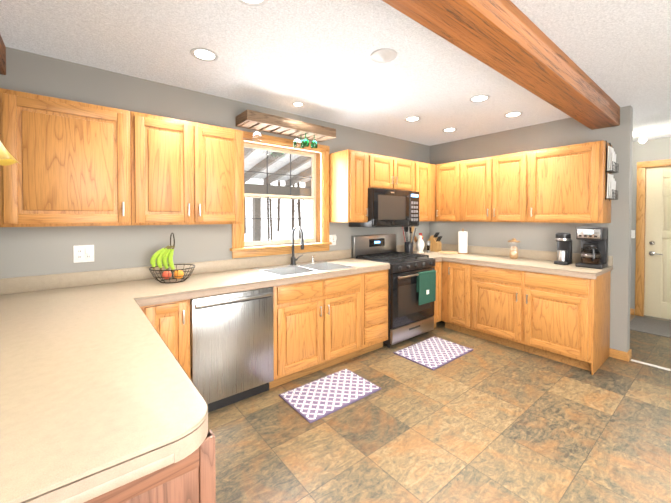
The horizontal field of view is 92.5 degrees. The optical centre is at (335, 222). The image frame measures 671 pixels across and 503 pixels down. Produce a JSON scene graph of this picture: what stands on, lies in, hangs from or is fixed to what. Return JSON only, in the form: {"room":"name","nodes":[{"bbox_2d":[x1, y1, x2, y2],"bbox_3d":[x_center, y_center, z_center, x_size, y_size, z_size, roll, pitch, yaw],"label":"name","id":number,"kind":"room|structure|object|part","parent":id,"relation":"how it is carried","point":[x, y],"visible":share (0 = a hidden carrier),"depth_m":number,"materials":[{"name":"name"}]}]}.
{"room":"kitchen","nodes":[
{"label":"kitchen","id":0,"kind":"room"},
{"bbox_2d":[0,47,429,278],"bbox_3d":[-0.845,0.114,3.141,10.590,2.475,0.160,-1,1,-39],"label":"wall","id":1,"kind":"structure","parent":0,"point":[30,251],"depth_m":2.47,"materials":[{"name":"grey paint"}]},
{"bbox_2d":[0,88,135,226],"bbox_3d":[-1.726,-0.362,2.094,0.629,0.774,0.347,-1,1,-39],"label":"upper cabinet","id":2,"kind":"object","parent":1,"relation":"attached to","point":[83,164],"depth_m":1.94,"materials":[{"name":"brown wood"}]},
{"bbox_2d":[73,245,93,262],"bbox_3d":[-1.776,0.225,2.266,0.116,0.120,0.035,-1,1,-39],"label":"outlet","id":3,"kind":"object","parent":1,"relation":"attached to","point":[83,253],"visible":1,"depth_m":2.27,"materials":[{"name":"white plastic"}]},
{"bbox_2d":[132,111,242,224],"bbox_3d":[-1.203,-0.369,2.516,0.868,0.774,0.347,-1,1,-39],"label":"upper cabinet","id":4,"kind":"object","parent":1,"relation":"attached to","point":[188,173],"depth_m":2.37,"materials":[{"name":"brown wood"}]},
{"bbox_2d":[230,131,331,257],"bbox_3d":[-0.552,-0.263,3.327,1.146,1.183,0.223,-1,1,-39],"label":"window","id":5,"kind":"structure","parent":1,"relation":"in","point":[238,249],"depth_m":3.42,"materials":[{"name":"wood"}]},
{"bbox_3d":[-0.591,-0.277,3.406,0.933,1.020,0.053,-1,1,-39],"label":"double-hung window frame","id":6,"kind":"part","parent":5,"relation":"part of","materials":[{"name":"white wood"}]},
{"bbox_2d":[236,109,335,148],"bbox_3d":[-0.457,-0.852,3.163,0.980,0.244,0.262,-1,1,-39],"label":"shelf","id":7,"kind":"object","parent":1,"relation":"attached to","point":[264,122],"visible":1,"depth_m":3.06,"materials":[{"name":"brown wood"}]},
{"bbox_2d":[329,235,336,244],"bbox_3d":[-0.032,0.207,3.671,0.116,0.120,0.035,-1,1,-39],"label":"outlet","id":8,"kind":"object","parent":1,"relation":"attached to","point":[332,238],"visible":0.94,"depth_m":3.67,"materials":[{"name":"white plastic"}]},
{"bbox_2d":[329,149,435,222],"bbox_3d":[0.664,-0.392,4.001,1.589,0.774,0.375,-1,1,-39],"label":"upper cabinet","id":9,"kind":"object","parent":1,"relation":"attached to","point":[354,175],"visible":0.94,"depth_m":3.60,"materials":[{"name":"brown wood"}]},
{"bbox_2d":[349,188,418,227],"bbox_3d":[0.618,-0.164,3.912,0.816,0.437,0.462,-1,1,-39],"label":"microwave","id":10,"kind":"object","parent":9,"relation":"attached to","point":[392,208],"visible":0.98,"depth_m":3.70,"materials":[{"name":"black metal"}]},
{"bbox_2d":[0,0,670,145],"bbox_3d":[1.155,-1.125,0.640,10.590,0.080,6.533,-1,1,-39],"label":"ceiling","id":11,"kind":"structure","parent":0,"point":[315,59],"depth_m":2.12,"materials":[{"name":"white paint"}]},
{"bbox_2d":[0,35,5,74],"bbox_3d":[-1.547,-1.002,1.191,0.220,0.181,1.963,-1,1,-39],"label":"cross beam","id":12,"kind":"structure","parent":11,"relation":"attached to","point":[2,59],"depth_m":1.95,"materials":[{"name":"brown wood"}]},
{"bbox_2d":[0,141,19,165],"bbox_3d":[-1.048,-0.641,0.855,0.201,0.893,0.596,-1,1,-32],"label":"pendant lamp","id":13,"kind":"object","parent":11,"relation":"hanging from","point":[7,158],"visible":1,"depth_m":1.06,"materials":[{"name":"yellow glass"}]},
{"bbox_2d":[190,48,217,60],"bbox_3d":[-0.865,-1.105,2.119,0.173,0.006,0.173,-1,1,-39],"label":"recessed light","id":14,"kind":"object","parent":11,"relation":"in","point":[203,54],"visible":1,"depth_m":2.11,"materials":[{"name":"white"}]},
{"bbox_2d":[238,0,267,5],"bbox_3d":[-0.408,-1.096,1.544,0.173,0.006,0.173,-1,1,-39],"label":"recessed light","id":15,"kind":"object","parent":11,"relation":"in","point":[254,2],"visible":1,"depth_m":1.60,"materials":[{"name":"white"}]},
{"bbox_2d":[292,102,303,106],"bbox_3d":[-0.356,-1.119,3.050,0.112,0.006,0.112,-1,1,-39],"label":"recessed light","id":16,"kind":"object","parent":11,"relation":"in","point":[298,104],"visible":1,"depth_m":3.05,"materials":[{"name":"white"}]},
{"bbox_2d":[370,48,396,62],"bbox_3d":[0.320,-1.091,2.131,0.176,0.035,0.176,-1,1,-39],"label":"recessed light","id":17,"kind":"object","parent":11,"relation":"in","point":[383,55],"visible":0.98,"depth_m":2.10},
{"bbox_2d":[404,116,420,121],"bbox_3d":[0.842,-1.126,3.507,0.173,0.006,0.173,-1,1,-39],"label":"recessed light","id":18,"kind":"object","parent":11,"relation":"in","point":[412,118],"visible":0.98,"depth_m":3.50,"materials":[{"name":"white"}]},
{"bbox_2d":[442,128,456,131],"bbox_3d":[1.405,-1.133,3.948,0.173,0.006,0.173,-1,1,-39],"label":"recessed light","id":19,"kind":"object","parent":11,"relation":"in","point":[449,129],"visible":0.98,"depth_m":3.93,"materials":[{"name":"white"}]},
{"bbox_2d":[469,95,489,101],"bbox_3d":[1.303,-1.117,2.903,0.173,0.006,0.173,-1,1,-39],"label":"recessed light","id":20,"kind":"object","parent":11,"relation":"in","point":[479,98],"visible":1,"depth_m":2.90,"materials":[{"name":"white"}]},
{"bbox_2d":[382,0,619,129],"bbox_3d":[-0.366,-0.995,0.737,7.935,0.181,0.220,-1,1,-39],"label":"ceiling beam","id":21,"kind":"structure","parent":11,"relation":"attached to","point":[509,39],"depth_m":1.77,"materials":[{"name":"brown wood"}]},
{"bbox_2d":[504,112,522,116],"bbox_3d":[1.857,-1.124,3.355,0.173,0.006,0.173,-1,1,-39],"label":"recessed light","id":22,"kind":"object","parent":11,"relation":"in","point":[512,114],"visible":0.98,"depth_m":3.35,"materials":[{"name":"white"}]},
{"bbox_2d":[636,132,648,142],"bbox_3d":[3.917,-1.073,4.091,0.120,0.130,0.120,-1,1,-39],"label":"ceiling light","id":23,"kind":"object","parent":11,"relation":"attached to","point":[642,139],"visible":1,"depth_m":4.07,"materials":[{"name":"white"}]},
{"bbox_2d":[208,314,670,502],"bbox_3d":[1.155,1.419,0.679,10.590,0.060,6.533,-1,1,-39],"label":"floor","id":24,"kind":"structure","parent":0,"point":[485,421],"depth_m":2.07,"materials":[{"name":"tile"}]},
{"bbox_2d":[84,429,215,502],"bbox_3d":[-1.011,0.957,1.183,0.639,0.850,1.472,-1,1,-39],"label":"base cabinet","id":25,"kind":"object","parent":24,"relation":"on","point":[190,478],"visible":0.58,"depth_m":0.76,"materials":[{"name":"brown wood"}]},
{"bbox_2d":[0,295,207,502],"bbox_3d":[-1.025,0.498,1.121,0.729,0.060,1.478,-1,1,-39],"label":"countertop","id":26,"kind":"structure","parent":25,"relation":"on","point":[100,393],"depth_m":0.84,"materials":[{"name":"beige laminate"}]},
{"bbox_2d":[190,287,273,412],"bbox_3d":[-0.904,0.925,2.565,0.608,0.870,0.642,-1,1,-39],"label":"stainless steel dishwasher","id":27,"kind":"object","parent":24,"relation":"on","point":[231,349],"visible":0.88,"depth_m":2.33,"materials":[{"name":"silver metal"}]},
{"bbox_2d":[140,261,441,388],"bbox_3d":[-0.117,0.913,3.212,3.265,0.874,0.655,-1,1,-39],"label":"base cabinet","id":28,"kind":"object","parent":24,"relation":"on","point":[321,324],"visible":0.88,"depth_m":2.81,"materials":[{"name":"brown wood"}]},
{"bbox_2d":[0,249,389,310],"bbox_3d":[-0.799,0.425,2.668,3.021,0.160,0.635,-1,1,-39],"label":"countertop","id":29,"kind":"structure","parent":28,"relation":"on","point":[218,277],"depth_m":2.32,"materials":[{"name":"beige laminate"}]},
{"bbox_2d":[149,233,194,282],"bbox_3d":[-1.236,0.265,2.434,0.318,0.364,0.330,-1,1,-39],"label":"basket","id":30,"kind":"object","parent":29,"relation":"on","point":[162,255],"visible":1,"depth_m":2.41,"materials":[{"name":"brown metal"}]},
{"bbox_2d":[252,226,353,276],"bbox_3d":[-0.291,0.335,3.063,0.830,0.596,0.540,-1,1,-39],"label":"double-bowl sink","id":31,"kind":"object","parent":29,"relation":"in","point":[298,269],"visible":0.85,"depth_m":3.15,"materials":[{"name":"white ceramic"}]},
{"bbox_2d":[290,226,303,264],"bbox_3d":[-0.348,0.234,3.192,0.140,0.398,0.220,-1,1,-39],"label":"faucet","id":32,"kind":"object","parent":31,"relation":"attached to","point":[293,259],"depth_m":3.21,"materials":[{"name":"black metal"}]},
{"bbox_2d":[396,243,612,279],"bbox_3d":[1.770,0.408,3.770,0.829,0.160,2.142,-1,1,-39],"label":"countertop","id":33,"kind":"structure","parent":28,"relation":"on","point":[537,261],"depth_m":3.60,"materials":[{"name":"beige laminate"}]},
{"bbox_2d":[402,226,415,252],"bbox_3d":[0.981,0.230,4.289,0.188,0.378,0.186,-1,1,-39],"label":"utensil crock","id":34,"kind":"object","parent":33,"relation":"on","point":[408,247],"visible":0.77,"depth_m":4.25,"materials":[{"name":"metal"}]},
{"bbox_2d":[414,233,424,252],"bbox_3d":[1.132,0.283,4.349,0.116,0.270,0.157,-1,1,-39],"label":"rooster figurine","id":35,"kind":"object","parent":33,"relation":"on","point":[420,244],"visible":1,"depth_m":4.30,"materials":[{"name":"white ceramic"}]},
{"bbox_2d":[426,241,429,252],"bbox_3d":[1.282,0.338,4.426,0.048,0.158,0.117,0,1,21],"label":"salt","id":36,"kind":"object","parent":33,"relation":"on","point":[428,246],"visible":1,"depth_m":4.38,"materials":[{"name":"metal"}]},
{"bbox_2d":[428,232,442,251],"bbox_3d":[1.416,0.278,4.570,0.110,0.273,0.199,-1,1,-39],"label":"knife block","id":37,"kind":"object","parent":33,"relation":"on","point":[435,243],"visible":1,"depth_m":4.53,"materials":[{"name":"brown wood"}]},
{"bbox_2d":[439,251,457,253],"bbox_3d":[1.539,0.410,4.356,0.256,0.016,0.256,-1,1,-39],"label":"round cutting board","id":38,"kind":"object","parent":33,"relation":"on","point":[449,252],"visible":0.88,"depth_m":4.26,"materials":[{"name":"brown wood"}]},
{"bbox_2d":[458,229,468,253],"bbox_3d":[1.698,0.251,4.276,0.150,0.337,0.150,-1,1,-39],"label":"holder","id":39,"kind":"object","parent":33,"relation":"on","point":[462,241],"visible":0.98,"depth_m":4.23,"materials":[{"name":"white paper"}]},
{"bbox_2d":[507,238,520,259],"bbox_3d":[2.077,0.308,3.734,0.140,0.239,0.140,-1,1,-39],"label":"canister","id":40,"kind":"object","parent":33,"relation":"on","point":[513,254],"visible":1,"depth_m":3.70,"materials":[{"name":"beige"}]},
{"bbox_2d":[554,232,571,264],"bbox_3d":[2.360,0.271,3.326,0.160,0.325,0.136,-1,1,-39],"label":"coffee brewer","id":41,"kind":"object","parent":33,"relation":"on","point":[564,247],"visible":1,"depth_m":3.30,"materials":[{"name":"black plastic"}]},
{"bbox_2d":[576,227,607,268],"bbox_3d":[2.493,0.244,3.124,0.286,0.385,0.200,-1,1,-39],"label":"drip coffee maker","id":42,"kind":"object","parent":33,"relation":"on","point":[594,247],"visible":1,"depth_m":3.08,"materials":[{"name":"black plastic"}]},
{"bbox_2d":[279,368,380,422],"bbox_3d":[-0.035,1.354,2.562,0.700,0.012,0.440,-1,1,-39],"label":"mat","id":43,"kind":"object","parent":24,"relation":"on","point":[314,401],"visible":1,"depth_m":2.51,"materials":[{"name":"white fabric"}]},
{"bbox_2d":[352,234,436,347],"bbox_3d":[0.711,0.754,3.818,0.754,1.175,0.702,-1,1,-39],"label":"gas range","id":44,"kind":"object","parent":24,"relation":"on","point":[411,288],"visible":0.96,"depth_m":3.60,"materials":[{"name":"black metal"}]},
{"bbox_2d":[417,270,435,304],"bbox_3d":[1.036,0.739,3.653,0.315,0.360,0.038,-1,1,-39],"label":"towel","id":45,"kind":"object","parent":44,"relation":"hanging from","point":[426,279],"depth_m":3.63,"materials":[{"name":"green fabric"}]},
{"bbox_2d":[393,336,472,369],"bbox_3d":[1.022,1.342,3.337,0.720,0.012,0.480,-1,1,-39],"label":"mat","id":46,"kind":"object","parent":24,"relation":"on","point":[433,353],"visible":1,"depth_m":3.29,"materials":[{"name":"white fabric"}]},
{"bbox_2d":[442,259,610,374],"bbox_3d":[2.024,0.907,3.602,0.655,0.874,1.515,-1,1,-39],"label":"base cabinet","id":47,"kind":"object","parent":24,"relation":"on","point":[563,319],"depth_m":3.21,"materials":[{"name":"brown wood"}]},
{"bbox_2d":[630,316,670,337],"bbox_3d":[4.464,1.340,3.631,0.810,0.008,1.680,-1,1,-39],"label":"runner rug","id":48,"kind":"object","parent":24,"relation":"on","point":[658,327],"visible":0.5,"depth_m":4.08,"materials":[{"name":"grey fabric"}]},
{"bbox_2d":[630,359,670,370],"bbox_3d":[4.098,1.372,1.645,0.045,0.006,3.845,-1,1,-39],"label":"threshold strip","id":49,"kind":"object","parent":24,"relation":"on","point":[664,368],"visible":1,"depth_m":3.02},
{"bbox_2d":[429,105,632,351],"bbox_3d":[2.178,0.101,4.021,0.120,2.475,2.255,-1,1,-39],"label":"wall","id":50,"kind":"structure","parent":0,"point":[538,236],"depth_m":3.53,"materials":[{"name":"grey paint"}]},
{"bbox_2d":[436,140,611,222],"bbox_3d":[2.043,-0.388,3.781,0.375,0.774,1.794,-1,1,-39],"label":"upper cabinet","id":51,"kind":"object","parent":50,"relation":"attached to","point":[563,184],"visible":1,"depth_m":3.46,"materials":[{"name":"brown wood"}]},
{"bbox_2d":[605,141,618,200],"bbox_3d":[2.639,-0.490,3.096,0.230,0.565,0.098,-1,1,-39],"label":"rack","id":52,"kind":"object","parent":51,"relation":"attached to","point":[611,163],"visible":0.94,"depth_m":3.04,"materials":[{"name":"black metal"}]},
{"bbox_2d":[609,348,631,359],"bbox_3d":[2.227,1.295,4.071,0.038,0.085,2.272,-1,1,-39],"label":"baseboard","id":53,"kind":"structure","parent":50,"relation":"attached to","point":[620,355],"depth_m":3.16,"materials":[{"name":"brown wood"}]},
{"bbox_2d":[630,137,670,314],"bbox_3d":[5.013,0.104,3.792,0.150,2.475,6.170,-1,1,-39],"label":"wall","id":54,"kind":"structure","parent":0,"point":[654,149],"depth_m":4.57,"materials":[{"name":"grey paint"}]},
{"bbox_2d":[631,230,634,237],"bbox_3d":[4.252,0.174,4.609,0.010,0.115,0.072,-1,1,-39],"label":"switch plate","id":55,"kind":"object","parent":54,"relation":"attached to","point":[632,233],"visible":0.56,"depth_m":4.60,"materials":[{"name":"white plastic"}]},
{"bbox_2d":[635,159,670,315],"bbox_3d":[4.668,0.246,4.184,0.138,2.179,1.090,-1,1,-39],"label":"door frame","id":56,"kind":"structure","parent":54,"relation":"attached to","point":[640,237],"depth_m":4.53,"materials":[{"name":"brown wood"}]},
{"bbox_2d":[644,166,670,319],"bbox_3d":[4.654,0.287,4.173,0.095,2.074,0.912,-1,1,-39],"label":"entry door","id":57,"kind":"structure","parent":54,"relation":"in","point":[657,293],"depth_m":4.43,"materials":[{"name":"paint"}]},
{"label":"outside","id":58,"kind":"structure","parent":0,"visible":0},
{"bbox_2d":[244,228,312,240],"bbox_3d":[-12.231,1.376,22.883,70.000,0.050,44.840,-1,1,-39],"label":"snow","id":59,"kind":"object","parent":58,"point":[306,233],"depth_m":31.51,"materials":[{"name":"white snow"}]},
{"bbox_2d":[244,181,303,239],"bbox_3d":[0.598,-5.862,29.930,24.805,14.218,26.207,-1,1,-39],"label":"trees","id":60,"kind":"object","parent":59,"relation":"on","point":[278,214],"depth_m":32.45,"materials":[{"name":"plant"}]},
{"bbox_2d":[244,147,310,240],"bbox_3d":[-1.317,0.155,4.533,9.000,2.950,2.580,-1,1,-39],"label":"porch","id":61,"kind":"object","parent":59,"relation":"on","point":[275,167],"depth_m":5.75,"materials":[{"name":"grey wood"}]},
{"bbox_2d":[245,178,312,228],"bbox_3d":[-23.159,-9.654,36.282,90.000,23.000,0.001,-1,1,-39],"label":"sky","id":62,"kind":"structure","parent":58,"point":[304,207],"depth_m":48.59,"materials":[{"name":"white"}]}
]}

